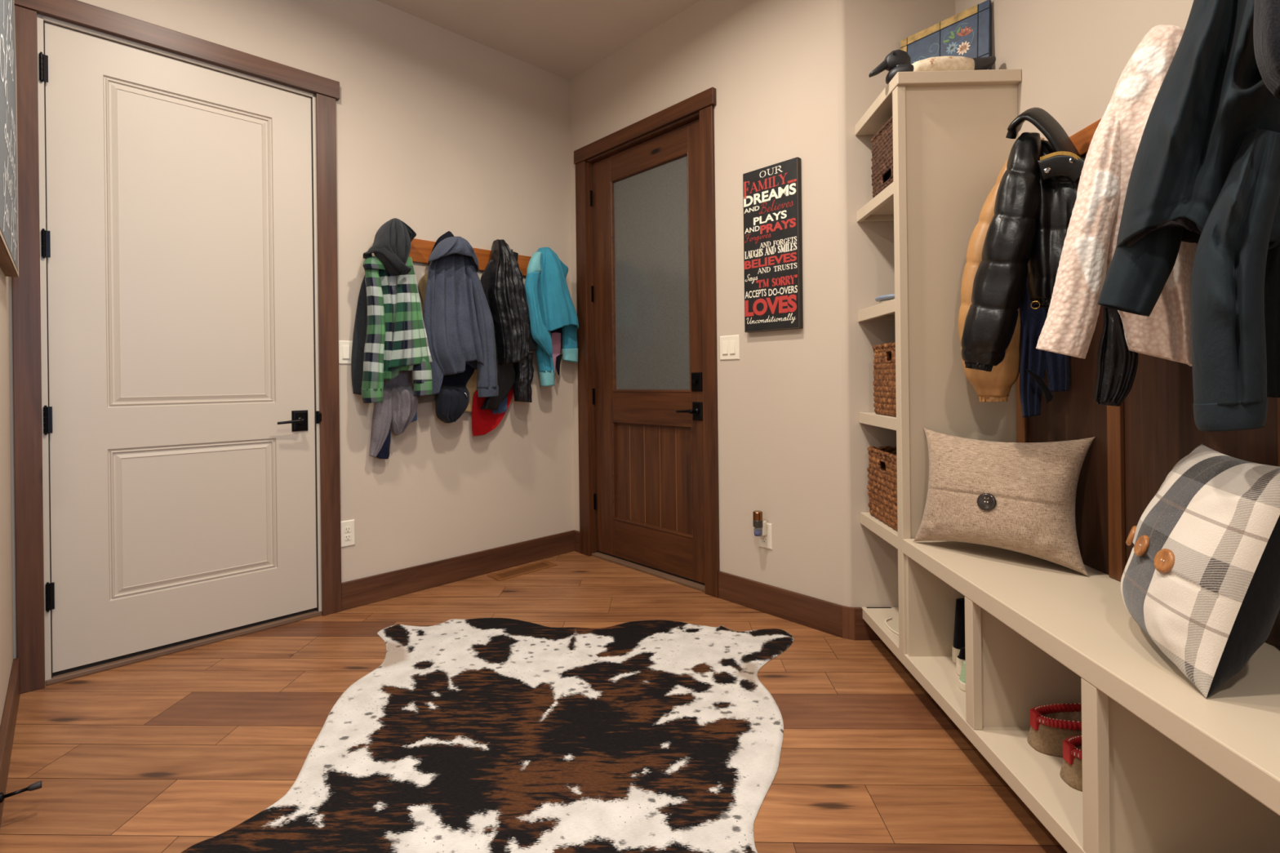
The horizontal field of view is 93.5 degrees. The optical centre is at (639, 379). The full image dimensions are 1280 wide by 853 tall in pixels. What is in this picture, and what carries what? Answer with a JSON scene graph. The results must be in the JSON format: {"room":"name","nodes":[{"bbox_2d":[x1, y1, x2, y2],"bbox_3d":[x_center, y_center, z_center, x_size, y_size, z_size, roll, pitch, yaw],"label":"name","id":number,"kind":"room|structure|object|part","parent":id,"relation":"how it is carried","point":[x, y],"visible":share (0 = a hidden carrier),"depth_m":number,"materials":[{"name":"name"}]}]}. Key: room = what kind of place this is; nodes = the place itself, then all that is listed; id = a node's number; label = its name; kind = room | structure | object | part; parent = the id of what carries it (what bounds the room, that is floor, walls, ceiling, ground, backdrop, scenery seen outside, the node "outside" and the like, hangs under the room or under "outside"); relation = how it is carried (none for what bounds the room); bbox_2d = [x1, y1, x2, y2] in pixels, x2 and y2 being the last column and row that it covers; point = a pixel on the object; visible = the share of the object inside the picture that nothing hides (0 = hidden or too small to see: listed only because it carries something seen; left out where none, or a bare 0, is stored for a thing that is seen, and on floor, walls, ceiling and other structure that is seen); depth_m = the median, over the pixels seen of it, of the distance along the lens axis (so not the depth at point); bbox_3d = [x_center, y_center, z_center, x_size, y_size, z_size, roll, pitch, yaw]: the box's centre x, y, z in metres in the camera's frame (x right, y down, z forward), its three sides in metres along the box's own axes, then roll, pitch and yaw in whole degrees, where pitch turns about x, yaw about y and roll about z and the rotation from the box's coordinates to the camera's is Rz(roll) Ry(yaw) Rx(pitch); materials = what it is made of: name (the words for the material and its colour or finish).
{"room":"mudroom","nodes":[
{"label":"mudroom","id":0,"kind":"room"},
{"bbox_2d":[0,266,13,725],"bbox_3d":[-1.909,-0.405,1.680,0.140,3.092,1.560,-1,0,-44],"label":"wall","id":1,"kind":"structure","parent":0,"point":[6,656],"depth_m":1.97,"materials":[{"name":"paint"}]},
{"bbox_2d":[0,0,18,277],"bbox_3d":[-1.769,-0.819,1.655,0.032,0.923,1.148,-1,0,-44],"label":"chalkboard sign","id":2,"kind":"object","parent":1,"relation":"attached to","point":[9,234],"visible":1,"depth_m":1.78,"materials":[{"name":"grey stone"}]},
{"bbox_2d":[0,657,20,826],"bbox_3d":[-1.779,1.072,1.677,0.017,0.135,1.400,-1,0,-44],"label":"baseboard","id":3,"kind":"structure","parent":1,"relation":"attached to","point":[8,722],"depth_m":1.81,"materials":[{"name":"brown wood"}]},
{"bbox_2d":[0,780,41,803],"bbox_3d":[-1.597,1.062,1.553,0.075,0.024,0.024,-1,0,-44],"label":"door stop","id":4,"kind":"object","parent":1,"relation":"attached to","point":[37,785],"visible":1,"depth_m":1.55,"materials":[{"name":"black metal"}]},
{"bbox_3d":[-1.604,1.062,1.546,0.046,0.008,0.008,-1,0,-44],"label":"rod","id":5,"kind":"part","parent":4,"relation":"part of","materials":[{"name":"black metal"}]},
{"bbox_2d":[8,0,574,658],"bbox_3d":[-1.422,-0.411,3.126,2.839,3.092,0.140,-1,0,-44],"label":"wall","id":6,"kind":"structure","parent":0,"point":[440,131],"depth_m":3.28,"materials":[{"name":"paint"}]},
{"bbox_2d":[12,0,342,693],"bbox_3d":[-1.876,-0.158,2.574,1.128,2.597,0.028,-1,0,-44],"label":"door frame","id":7,"kind":"structure","parent":6,"relation":"attached to","point":[26,293],"depth_m":2.23,"materials":[{"name":"brown wood"}]},
{"bbox_3d":[-2.256,-0.111,2.215,0.072,2.512,0.021,-1,0,-44],"label":"casing","id":8,"kind":"part","parent":7,"relation":"part of","materials":[{"name":"brown wood"}]},
{"bbox_3d":[-1.891,-1.414,2.574,1.128,0.084,0.028,-1,0,-44],"label":"head casing","id":9,"kind":"part","parent":7,"relation":"part of","materials":[{"name":"brown wood"}]},
{"bbox_3d":[-1.513,-0.120,2.924,0.085,2.512,0.021,-1,0,-44],"label":"casing","id":10,"kind":"part","parent":7,"relation":"part of","materials":[{"name":"brown wood"}]},
{"bbox_2d":[36,13,321,685],"bbox_3d":[-1.916,-0.114,2.601,0.955,2.511,0.173,-1,0,-44],"label":"door","id":11,"kind":"structure","parent":6,"relation":"in","point":[181,416],"depth_m":2.53,"materials":[{"name":"paint"}]},
{"bbox_3d":[-1.910,-0.550,2.588,0.585,1.320,0.010,-1,0,-44],"label":"panel","id":12,"kind":"part","parent":11,"relation":"part of","materials":[{"name":"paint"}]},
{"bbox_3d":[-1.897,0.575,2.588,0.585,0.602,0.010,-1,0,-44],"label":"panel","id":13,"kind":"part","parent":11,"relation":"part of","materials":[{"name":"paint"}]},
{"bbox_3d":[-1.620,0.196,2.798,0.124,0.038,0.055,-1,0,-44],"label":"lever","id":14,"kind":"part","parent":11,"relation":"part of","materials":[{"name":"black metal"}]},
{"bbox_3d":[-1.611,0.196,2.851,0.068,0.098,0.011,-1,0,-44],"label":"handle","id":15,"kind":"part","parent":11,"relation":"part of","materials":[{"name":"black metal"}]},
{"bbox_3d":[-1.544,0.182,2.892,0.028,0.060,0.016,-1,0,32],"label":"strike plate","id":16,"kind":"part","parent":11,"relation":"part of","materials":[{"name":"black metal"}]},
{"bbox_2d":[338,340,352,364],"bbox_3d":[-1.458,-0.134,2.982,0.070,0.116,0.013,-1,0,-44],"label":"light switch","id":17,"kind":"object","parent":6,"relation":"attached to","point":[344,346],"visible":0.98,"depth_m":2.98,"materials":[{"name":"beige plastic"}]},
{"bbox_3d":[-1.459,-0.134,2.983,0.037,0.070,0.003,-1,0,-44],"label":"rocker frame","id":18,"kind":"part","parent":17,"relation":"part of","materials":[{"name":"white plastic"}]},
{"bbox_2d":[340,519,355,547],"bbox_3d":[-1.450,0.764,2.983,0.070,0.128,0.009,-1,0,-44],"label":"wall outlet","id":19,"kind":"object","parent":6,"relation":"attached to","point":[347,527],"visible":1,"depth_m":2.98,"materials":[{"name":"beige plastic"}]},
{"bbox_2d":[344,526,351,533],"bbox_3d":[-1.449,0.744,2.982,0.029,0.027,0.004,-1,0,-44],"label":"receptacle","id":20,"kind":"object","parent":19,"relation":"attached to","point":[347,529],"depth_m":2.98,"materials":[{"name":"white plastic"}]},
{"bbox_2d":[344,534,351,540],"bbox_3d":[-1.448,0.783,2.982,0.029,0.027,0.004,-1,0,-44],"label":"receptacle","id":21,"kind":"object","parent":19,"relation":"attached to","point":[347,537],"depth_m":2.98,"materials":[{"name":"white plastic"}]},
{"bbox_2d":[368,369,418,458],"bbox_3d":[-1.250,-0.045,3.069,0.241,0.905,0.116,-1,0,-38],"label":"hoodie","id":22,"kind":"object","parent":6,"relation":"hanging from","point":[397,409],"visible":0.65,"depth_m":3.06,"materials":[{"name":"fabric"}]},
{"bbox_2d":[341,529,575,610],"bbox_3d":[-0.947,1.062,3.454,1.443,0.135,0.017,-1,0,-44],"label":"baseboard","id":23,"kind":"structure","parent":6,"relation":"attached to","point":[384,586],"depth_m":3.34,"materials":[{"name":"brown wood"}]},
{"bbox_2d":[408,238,531,276],"bbox_3d":[-0.911,-0.698,3.444,1.110,0.131,0.108,-1,0,-44],"label":"rail","id":24,"kind":"object","parent":6,"relation":"attached to","point":[420,251],"visible":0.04,"depth_m":3.28,"materials":[{"name":"brown wood"}]},
{"bbox_2d":[351,275,367,395],"bbox_3d":[-1.321,-0.255,3.073,0.299,0.664,0.035,-1,0,-44],"label":"jacket","id":25,"kind":"object","parent":24,"relation":"hanging from","point":[359,335],"visible":0.36,"depth_m":2.98,"materials":[{"name":"black fabric"}]},
{"bbox_2d":[361,217,432,403],"bbox_3d":[-1.205,-0.354,2.998,0.334,0.932,0.230,-1,0,-44],"label":"jacket","id":26,"kind":"object","parent":24,"relation":"hanging from","point":[397,340],"visible":1,"depth_m":2.95,"materials":[{"name":"green fabric"}]},
{"bbox_2d":[363,217,416,275],"bbox_3d":[-1.235,-0.671,3.014,0.222,0.309,0.280,-1,0,1],"label":"hood","id":27,"kind":"object","parent":26,"relation":"attached to","point":[391,246],"depth_m":2.92,"materials":[{"name":"grey fabric"}]},
{"bbox_3d":[-1.149,-0.338,3.018,0.227,0.564,0.076,-1,0,-44],"label":"panel","id":28,"kind":"part","parent":26,"relation":"part of","materials":[{"name":"green fabric"}]},
{"bbox_2d":[417,271,477,412],"bbox_3d":[-1.061,-0.234,3.325,0.366,0.843,0.023,-1,0,-45],"label":"jacket","id":29,"kind":"object","parent":24,"relation":"hanging from","point":[471,385],"visible":0.17,"depth_m":3.25,"materials":[{"name":"beige fabric"}]},
{"bbox_2d":[428,231,475,422],"bbox_3d":[-0.978,-0.291,3.293,0.317,1.053,0.132,-1,0,-44],"label":"backpack","id":30,"kind":"object","parent":24,"relation":"hanging from","point":[452,400],"visible":0.3,"depth_m":3.24,"materials":[{"name":"black fabric"}]},
{"bbox_2d":[428,231,454,266],"bbox_3d":[-1.043,-0.702,3.318,0.262,0.230,0.011,-1,0,-44],"label":"hood","id":31,"kind":"object","parent":30,"relation":"attached to","point":[447,234],"depth_m":3.28,"materials":[{"name":"grey fabric"}]},
{"bbox_2d":[423,236,498,397],"bbox_3d":[-0.948,-0.331,3.221,0.401,0.858,0.247,-1,0,-44],"label":"hoodie","id":32,"kind":"object","parent":24,"relation":"hanging from","point":[458,320],"visible":0.94,"depth_m":3.16,"materials":[{"name":"fabric"}]},
{"bbox_2d":[427,236,479,271],"bbox_3d":[-0.971,-0.671,3.164,0.263,0.178,0.191,-1,0,-44],"label":"hood","id":33,"kind":"object","parent":32,"relation":"attached to","point":[452,254],"depth_m":3.14,"materials":[{"name":"fabric"}]},
{"bbox_2d":[471,364,513,435],"bbox_3d":[-0.856,-0.135,3.497,0.276,0.908,0.014,-1,0,-44],"label":"cap","id":34,"kind":"object","parent":24,"relation":"hanging from","point":[483,421],"visible":0.3,"depth_m":3.44,"materials":[{"name":"red fabric"}]},
{"bbox_2d":[480,239,537,409],"bbox_3d":[-0.748,-0.317,3.458,0.368,0.981,0.166,-1,0,-44],"label":"jacket","id":35,"kind":"object","parent":24,"relation":"hanging from","point":[503,285],"visible":0.87,"depth_m":3.42,"materials":[{"name":"black fabric"}]},
{"bbox_2d":[492,396,506,414],"bbox_3d":[-0.813,-0.015,3.513,0.124,0.438,0.012,-1,0,-43],"label":"jeans","id":36,"kind":"object","parent":35,"relation":"hanging from","point":[503,406],"visible":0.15,"depth_m":3.52,"materials":[{"name":"fabric"}]},
{"bbox_2d":[524,247,578,386],"bbox_3d":[-0.531,-0.384,3.673,0.452,0.850,0.178,-1,0,-44],"label":"jacket","id":37,"kind":"object","parent":24,"relation":"hanging from","point":[551,307],"visible":0.99,"depth_m":3.61,"materials":[{"name":"teal fabric"}]},
{"bbox_3d":[-0.585,-0.381,3.543,0.195,0.500,0.064,-1,0,-44],"label":"panel","id":38,"kind":"part","parent":37,"relation":"part of","materials":[{"name":"teal fabric"}]},
{"bbox_2d":[550,327,562,375],"bbox_3d":[-0.527,-0.372,3.771,0.143,0.692,0.089,-1,0,-44],"label":"shirt","id":39,"kind":"object","parent":24,"relation":"hanging from","point":[556,335],"visible":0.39,"depth_m":3.79,"materials":[{"name":"pink fabric"}]},
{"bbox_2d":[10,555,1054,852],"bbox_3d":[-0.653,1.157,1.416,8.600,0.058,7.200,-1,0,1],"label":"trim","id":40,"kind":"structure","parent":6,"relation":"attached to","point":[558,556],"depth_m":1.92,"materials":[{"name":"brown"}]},
{"bbox_2d":[0,551,1066,852],"bbox_3d":[-0.647,1.126,1.344,8.598,0.001,5.957,-1,0,2],"label":"floor","id":41,"kind":"structure","parent":0,"point":[899,713],"depth_m":1.91,"materials":[{"name":"brown wood"}]},
{"bbox_2d":[181,617,793,852],"bbox_3d":[-0.271,1.116,2.026,1.835,0.008,1.601,-1,0,1],"label":"cowhide rug","id":42,"kind":"object","parent":41,"relation":"on","point":[479,735],"visible":1,"depth_m":1.81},
{"bbox_2d":[487,560,557,581],"bbox_3d":[-0.688,1.124,3.546,0.400,0.004,0.130,-1,0,-44],"label":"floor vent","id":43,"kind":"object","parent":41,"relation":"in","point":[523,570],"visible":1,"depth_m":3.53,"materials":[{"name":"brown wood"}]},
{"bbox_2d":[854,68,1021,665],"bbox_3d":[1.139,0.009,2.336,0.430,2.190,0.452,-1,0,1],"label":"shelving unit","id":44,"kind":"object","parent":41,"relation":"on","point":[951,147],"visible":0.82,"depth_m":2.14,"materials":[{"name":"paint"}]},
{"bbox_3d":[1.132,-0.696,2.358,0.426,0.044,0.408,-1,0,1],"label":"shelf","id":45,"kind":"part","parent":44,"relation":"part of","materials":[{"name":"paint"}]},
{"bbox_3d":[1.137,-0.271,2.358,0.426,0.047,0.408,-1,0,1],"label":"shelf","id":46,"kind":"part","parent":44,"relation":"part of","materials":[{"name":"paint"}]},
{"bbox_3d":[1.143,0.160,2.358,0.426,0.045,0.408,-1,0,1],"label":"shelf","id":47,"kind":"part","parent":44,"relation":"part of","materials":[{"name":"paint"}]},
{"bbox_3d":[1.148,0.587,2.358,0.426,0.048,0.408,-1,0,1],"label":"shelf","id":48,"kind":"part","parent":44,"relation":"part of","materials":[{"name":"paint"}]},
{"bbox_3d":[1.153,0.990,2.358,0.426,0.043,0.408,-1,0,1],"label":"shelf","id":49,"kind":"part","parent":44,"relation":"part of","materials":[{"name":"paint"}]},
{"bbox_2d":[871,115,893,198],"bbox_3d":[1.118,-0.850,2.324,0.374,0.265,0.271,-1,0,1],"label":"basket","id":50,"kind":"object","parent":44,"relation":"on","point":[882,159],"visible":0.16,"depth_m":2.33,"materials":[{"name":"brown wicker"}]},
{"bbox_2d":[866,445,897,531],"bbox_3d":[1.135,0.420,2.360,0.379,0.286,0.368,-1,0,1],"label":"basket","id":51,"kind":"object","parent":44,"relation":"on","point":[882,486],"visible":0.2,"depth_m":2.37,"materials":[{"name":"brown wicker"}]},
{"bbox_2d":[872,342,896,416],"bbox_3d":[1.129,-0.003,2.323,0.372,0.281,0.288,-1,0,1],"label":"basket","id":52,"kind":"object","parent":44,"relation":"on","point":[884,361],"visible":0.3,"depth_m":2.33,"materials":[{"name":"brown wicker"}]},
{"bbox_2d":[875,293,894,303],"bbox_3d":[1.038,-0.318,2.416,0.176,0.047,0.176,-1,0,1],"label":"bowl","id":53,"kind":"object","parent":44,"relation":"on","point":[881,299],"visible":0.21,"depth_m":2.38,"materials":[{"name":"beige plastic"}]},
{"bbox_2d":[884,617,898,635],"bbox_3d":[1.095,0.913,2.278,0.341,0.111,0.172,-1,0,36],"label":"sneaker","id":54,"kind":"object","parent":44,"relation":"on","point":[887,625],"visible":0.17,"depth_m":2.35,"materials":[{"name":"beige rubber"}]},
{"bbox_2d":[868,48,995,84],"bbox_3d":[1.070,-1.146,2.209,0.464,0.121,0.148,-1,0,-3],"label":"duck decoy","id":55,"kind":"object","parent":44,"relation":"on","point":[898,60],"visible":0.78,"depth_m":2.16,"materials":[{"name":"beige paint"}]},
{"bbox_2d":[900,0,991,69],"bbox_3d":[1.211,-1.263,2.406,0.038,0.343,0.352,-1,0,-38],"label":"board","id":56,"kind":"object","parent":44,"relation":"on","point":[966,33],"visible":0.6,"depth_m":2.35,"materials":[{"name":"blue paint"}]},
{"bbox_3d":[1.151,-0.016,2.145,0.397,2.054,0.018,-1,0,1],"label":"panel","id":57,"kind":"part","parent":44,"relation":"part of","materials":[{"name":"paint"}]},
{"bbox_2d":[902,538,1279,852],"bbox_3d":[1.123,0.833,1.173,0.427,0.544,1.898,-1,0,1],"label":"storage bench","id":58,"kind":"object","parent":41,"relation":"on","point":[1167,767],"visible":0.91,"depth_m":1.26,"materials":[{"name":"paint"}]},
{"bbox_3d":[1.149,0.790,2.112,0.416,0.356,0.020,-1,0,1],"label":"panel","id":59,"kind":"part","parent":58,"relation":"part of","materials":[{"name":"paint"}]},
{"bbox_2d":[951,598,964,663],"bbox_3d":[1.206,0.860,2.057,0.270,0.215,0.080,-1,0,1],"label":"sneaker","id":60,"kind":"object","parent":58,"relation":"on","point":[959,621],"visible":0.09,"depth_m":2.05,"materials":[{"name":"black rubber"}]},
{"bbox_2d":[955,647,965,675],"bbox_3d":[1.171,0.924,1.971,0.260,0.086,0.077,-1,0,1],"label":"sneaker","id":61,"kind":"object","parent":58,"relation":"on","point":[961,657],"visible":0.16,"depth_m":1.97,"materials":[{"name":"beige rubber"}]},
{"bbox_2d":[958,661,965,691],"bbox_3d":[1.126,0.926,1.880,0.250,0.084,0.084,-1,0,1],"label":"sneaker","id":62,"kind":"object","parent":58,"relation":"on","point":[962,682],"visible":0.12,"depth_m":1.88,"materials":[{"name":"beige rubber"}]},
{"bbox_2d":[912,427,1095,576],"bbox_3d":[1.131,0.364,1.913,0.203,0.390,0.500,-1,0,-41],"label":"pillow","id":63,"kind":"object","parent":58,"relation":"on","point":[1020,497],"visible":1,"depth_m":1.83,"materials":[{"name":"fabric"}]},
{"bbox_2d":[1026,702,1081,757],"bbox_3d":[1.181,0.921,1.585,0.301,0.093,0.122,-1,0,1],"label":"slipper","id":64,"kind":"object","parent":58,"relation":"on","point":[1051,724],"visible":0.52,"depth_m":1.57,"materials":[{"name":"beige fabric"}]},
{"bbox_3d":[1.181,0.889,1.585,0.284,0.022,0.115,-1,0,1],"label":"braided trim","id":65,"kind":"part","parent":64,"relation":"part of","materials":[{"name":"red fabric"}]},
{"bbox_2d":[1059,735,1082,791],"bbox_3d":[1.171,0.921,1.445,0.301,0.093,0.122,-1,0,1],"label":"slipper","id":66,"kind":"object","parent":58,"relation":"on","point":[1071,771],"visible":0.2,"depth_m":1.44,"materials":[{"name":"beige fabric"}]},
{"bbox_3d":[1.170,0.889,1.445,0.284,0.022,0.115,-1,0,1],"label":"braided trim","id":67,"kind":"part","parent":66,"relation":"part of","materials":[{"name":"red fabric"}]},
{"bbox_2d":[1120,444,1279,698],"bbox_3d":[1.127,0.353,1.214,0.237,0.411,0.411,-1,0,25],"label":"pillow","id":68,"kind":"object","parent":58,"relation":"on","point":[1201,576],"visible":1,"depth_m":1.09,"materials":[{"name":"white fabric"}]},
{"bbox_2d":[376,0,700,79],"bbox_3d":[-0.797,-2.014,1.168,4.800,0.100,6.500,-1,0,1],"label":"ceiling","id":69,"kind":"structure","parent":0,"point":[563,38],"depth_m":3.32,"materials":[{"name":"paint"}]},
{"bbox_2d":[568,0,844,605],"bbox_3d":[0.208,-0.431,3.372,0.140,3.092,2.036,-1,0,-44],"label":"wall","id":70,"kind":"structure","parent":0,"point":[771,65],"depth_m":2.86,"materials":[{"name":"paint"}]},
{"bbox_2d":[573,530,579,552],"bbox_3d":[-0.403,1.056,3.917,0.017,0.135,0.063,-1,0,-44],"label":"baseboard","id":71,"kind":"structure","parent":70,"relation":"attached to","point":[576,533],"depth_m":3.91,"materials":[{"name":"brown wood"}]},
{"bbox_2d":[586,112,705,591],"bbox_3d":[0.039,-0.138,3.513,0.155,2.511,0.955,-1,0,-44],"label":"door","id":72,"kind":"structure","parent":70,"relation":"in","point":[646,447],"depth_m":3.50,"materials":[{"name":"brown wood"}]},
{"bbox_3d":[0.068,-0.147,3.495,0.042,2.468,0.640,-1,0,-44],"label":"rail","id":73,"kind":"part","parent":72,"relation":"part of","materials":[{"name":"brown wood"}]},
{"bbox_3d":[0.060,-0.579,3.492,0.006,1.290,0.630,-1,0,-44],"label":"glass pane","id":74,"kind":"part","parent":72,"relation":"part of","materials":[{"name":"grey glass"}]},
{"bbox_3d":[0.076,0.558,3.501,0.017,0.595,0.634,-1,0,-44],"label":"plank panel","id":75,"kind":"part","parent":72,"relation":"part of","materials":[{"name":"brown wood"}]},
{"bbox_3d":[0.252,0.170,3.221,0.055,0.038,0.124,-1,0,-44],"label":"lever","id":76,"kind":"part","parent":72,"relation":"part of","materials":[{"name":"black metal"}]},
{"bbox_3d":[0.305,0.169,3.212,0.011,0.098,0.068,-1,0,-44],"label":"handle","id":77,"kind":"part","parent":72,"relation":"part of","materials":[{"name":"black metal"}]},
{"bbox_2d":[573,87,719,597],"bbox_3d":[-0.004,-0.180,3.475,0.029,2.597,1.154,-1,0,-44],"label":"door frame","id":78,"kind":"structure","parent":70,"relation":"attached to","point":[704,103],"depth_m":3.12,"materials":[{"name":"brown wood"}]},
{"bbox_3d":[-0.362,-0.134,3.857,0.021,2.512,0.098,-1,0,-44],"label":"casing","id":79,"kind":"part","parent":78,"relation":"part of","materials":[{"name":"brown wood"}]},
{"bbox_3d":[-0.019,-1.437,3.475,0.029,0.084,1.154,-1,0,-44],"label":"head casing","id":80,"kind":"part","parent":78,"relation":"part of","materials":[{"name":"brown wood"}]},
{"bbox_3d":[0.358,-0.142,3.101,0.021,2.512,0.084,-1,0,-44],"label":"casing","id":81,"kind":"part","parent":78,"relation":"part of","materials":[{"name":"brown wood"}]},
{"bbox_2d":[720,334,739,359],"bbox_3d":[0.446,-0.159,3.015,0.012,0.122,0.122,-1,0,-44],"label":"light switch","id":82,"kind":"object","parent":70,"relation":"attached to","point":[729,344],"visible":1,"depth_m":3.01,"materials":[{"name":"beige plastic"}]},
{"bbox_3d":[0.431,-0.159,3.032,0.003,0.070,0.037,-1,0,-44],"label":"rocker frame","id":83,"kind":"part","parent":82,"relation":"part of","materials":[{"name":"beige plastic"}]},
{"bbox_2d":[752,510,766,536],"bbox_3d":[0.564,0.681,2.850,0.065,0.116,0.046,-1,0,-44],"label":"air freshener","id":84,"kind":"object","parent":70,"relation":"attached to","point":[759,525],"visible":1,"depth_m":2.83,"materials":[{"name":"beige plastic"}]},
{"bbox_2d":[753,527,762,536],"bbox_3d":[0.558,0.716,2.843,0.039,0.046,0.039,-1,0,1],"label":"bottle","id":85,"kind":"object","parent":84,"relation":"on","point":[757,531],"depth_m":2.83,"materials":[{"name":"blue glass"}]},
{"bbox_2d":[758,523,772,549],"bbox_3d":[0.597,0.745,2.872,0.009,0.122,0.076,-1,0,-44],"label":"wall outlet","id":86,"kind":"object","parent":70,"relation":"attached to","point":[764,541],"visible":0.74,"depth_m":2.86,"materials":[{"name":"beige plastic"}]},
{"bbox_2d":[761,536,767,542],"bbox_3d":[0.596,0.764,2.870,0.004,0.027,0.029,-1,0,-44],"label":"receptacle","id":87,"kind":"object","parent":86,"relation":"attached to","point":[764,539],"depth_m":2.87,"materials":[{"name":"white plastic"}]},
{"bbox_2d":[742,156,803,333],"bbox_3d":[0.617,-0.614,2.816,0.030,0.768,0.302,-1,0,-44],"label":"word sign","id":88,"kind":"object","parent":70,"relation":"attached to","point":[772,193],"visible":1,"depth_m":2.79,"materials":[{"name":"black paint"}]},
{"bbox_2d":[718,571,843,637],"bbox_3d":[0.638,1.043,2.826,0.018,0.135,0.678,-1,0,-44],"label":"baseboard","id":89,"kind":"structure","parent":70,"relation":"attached to","point":[823,615],"depth_m":2.79,"materials":[{"name":"brown wood"}]},
{"bbox_2d":[844,0,955,607],"bbox_3d":[1.195,-0.443,2.633,0.604,3.092,0.140,-1,0,1],"label":"wall","id":90,"kind":"structure","parent":0,"point":[875,28],"depth_m":2.57,"materials":[{"name":"paint"}]},
{"bbox_2d":[836,0,852,607],"bbox_3d":[0.904,-0.439,2.635,0.072,3.092,0.133,-1,0,21],"label":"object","id":91,"kind":"structure","parent":90,"relation":"attached to","point":[841,4],"depth_m":2.58,"materials":[{"name":"paint"}]},
{"bbox_2d":[842,605,854,639],"bbox_3d":[0.892,1.040,2.571,0.050,0.135,0.016,-1,0,27],"label":"baseboard bead trim","id":92,"kind":"structure","parent":90,"relation":"attached to","point":[848,612],"depth_m":2.56,"materials":[{"name":"brown wood"}]},
{"bbox_2d":[853,607,891,639],"bbox_3d":[0.992,1.039,2.559,0.162,0.135,0.017,-1,0,1],"label":"baseboard","id":93,"kind":"structure","parent":90,"relation":"attached to","point":[863,631],"depth_m":2.55,"materials":[{"name":"brown wood"}]},
{"bbox_2d":[955,0,1193,140],"bbox_3d":[1.371,-0.445,0.233,0.140,3.092,4.930,-1,0,1],"label":"wall","id":94,"kind":"structure","parent":0,"point":[1072,56],"depth_m":1.86,"materials":[{"name":"paint"}]},
{"bbox_2d":[1069,118,1101,156],"bbox_3d":[1.265,-0.722,1.179,0.107,0.107,1.898,-1,0,1],"label":"rail","id":95,"kind":"object","parent":94,"relation":"attached to","point":[1082,140],"visible":0.02,"depth_m":1.78,"materials":[{"name":"brown wood"}]},
{"bbox_2d":[958,137,1044,402],"bbox_3d":[1.183,-0.354,1.972,0.256,0.858,0.111,-1,0,32],"label":"puffer jacket","id":96,"kind":"object","parent":95,"relation":"hanging from","point":[995,385],"visible":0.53,"depth_m":1.97,"materials":[{"name":"fabric"}]},
{"bbox_2d":[960,106,1084,371],"bbox_3d":[1.152,-0.419,1.819,0.328,0.789,0.178,-1,0,24],"label":"puffer jacket","id":97,"kind":"object","parent":95,"relation":"hanging from","point":[1036,197],"visible":0.79,"depth_m":1.77,"materials":[{"name":"black leather"}]},
{"bbox_2d":[1093,306,1137,406],"bbox_3d":[1.183,-0.077,1.497,0.088,0.288,0.060,-1,0,39],"label":"jacket","id":98,"kind":"object","parent":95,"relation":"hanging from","point":[1116,366],"visible":0.75,"depth_m":1.48,"materials":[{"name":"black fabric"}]},
{"bbox_2d":[1035,24,1196,366],"bbox_3d":[1.106,-0.421,1.407,0.303,0.788,0.190,-1,0,39],"label":"jacket","id":99,"kind":"object","parent":95,"relation":"hanging from","point":[1090,242],"visible":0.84,"depth_m":1.36,"materials":[{"name":"beige fabric"}]},
{"bbox_2d":[1097,0,1279,431],"bbox_3d":[1.024,-0.359,1.117,0.296,0.900,0.287,-1,0,42],"label":"jacket","id":100,"kind":"object","parent":95,"relation":"hanging from","point":[1206,171],"visible":0.96,"depth_m":1.06,"materials":[{"name":"black fabric"}]},
{"bbox_2d":[1253,0,1279,101],"bbox_3d":[1.012,-0.558,0.938,0.078,0.267,0.145,-1,0,42],"label":"jacket","id":101,"kind":"object","parent":100,"relation":"hanging from","point":[1266,24],"visible":1,"depth_m":0.92,"materials":[{"name":"grey fabric"}]},
{"bbox_2d":[1016,154,1279,648],"bbox_3d":[1.315,-0.055,1.179,0.023,1.225,1.898,-1,0,1],"label":"panelling","id":102,"kind":"object","parent":94,"relation":"attached to","point":[1136,444],"visible":0.09,"depth_m":1.65,"materials":[{"name":"brown wood"}]},
{"bbox_2d":[1019,276,1069,417],"bbox_3d":[1.258,-0.128,1.872,0.134,0.499,0.086,-1,0,33],"label":"jacket","id":103,"kind":"object","parent":102,"relation":"hanging from","point":[1033,362],"visible":0.54,"depth_m":1.90,"materials":[{"name":"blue fabric"}]},
{"bbox_2d":[1264,243,1279,397],"bbox_3d":[1.243,-0.241,1.139,0.104,0.560,0.073,-1,0,42],"label":"jacket","id":104,"kind":"object","parent":102,"relation":"hanging from","point":[1272,278],"visible":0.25,"depth_m":1.15,"materials":[{"name":"black fabric"}]}
]}

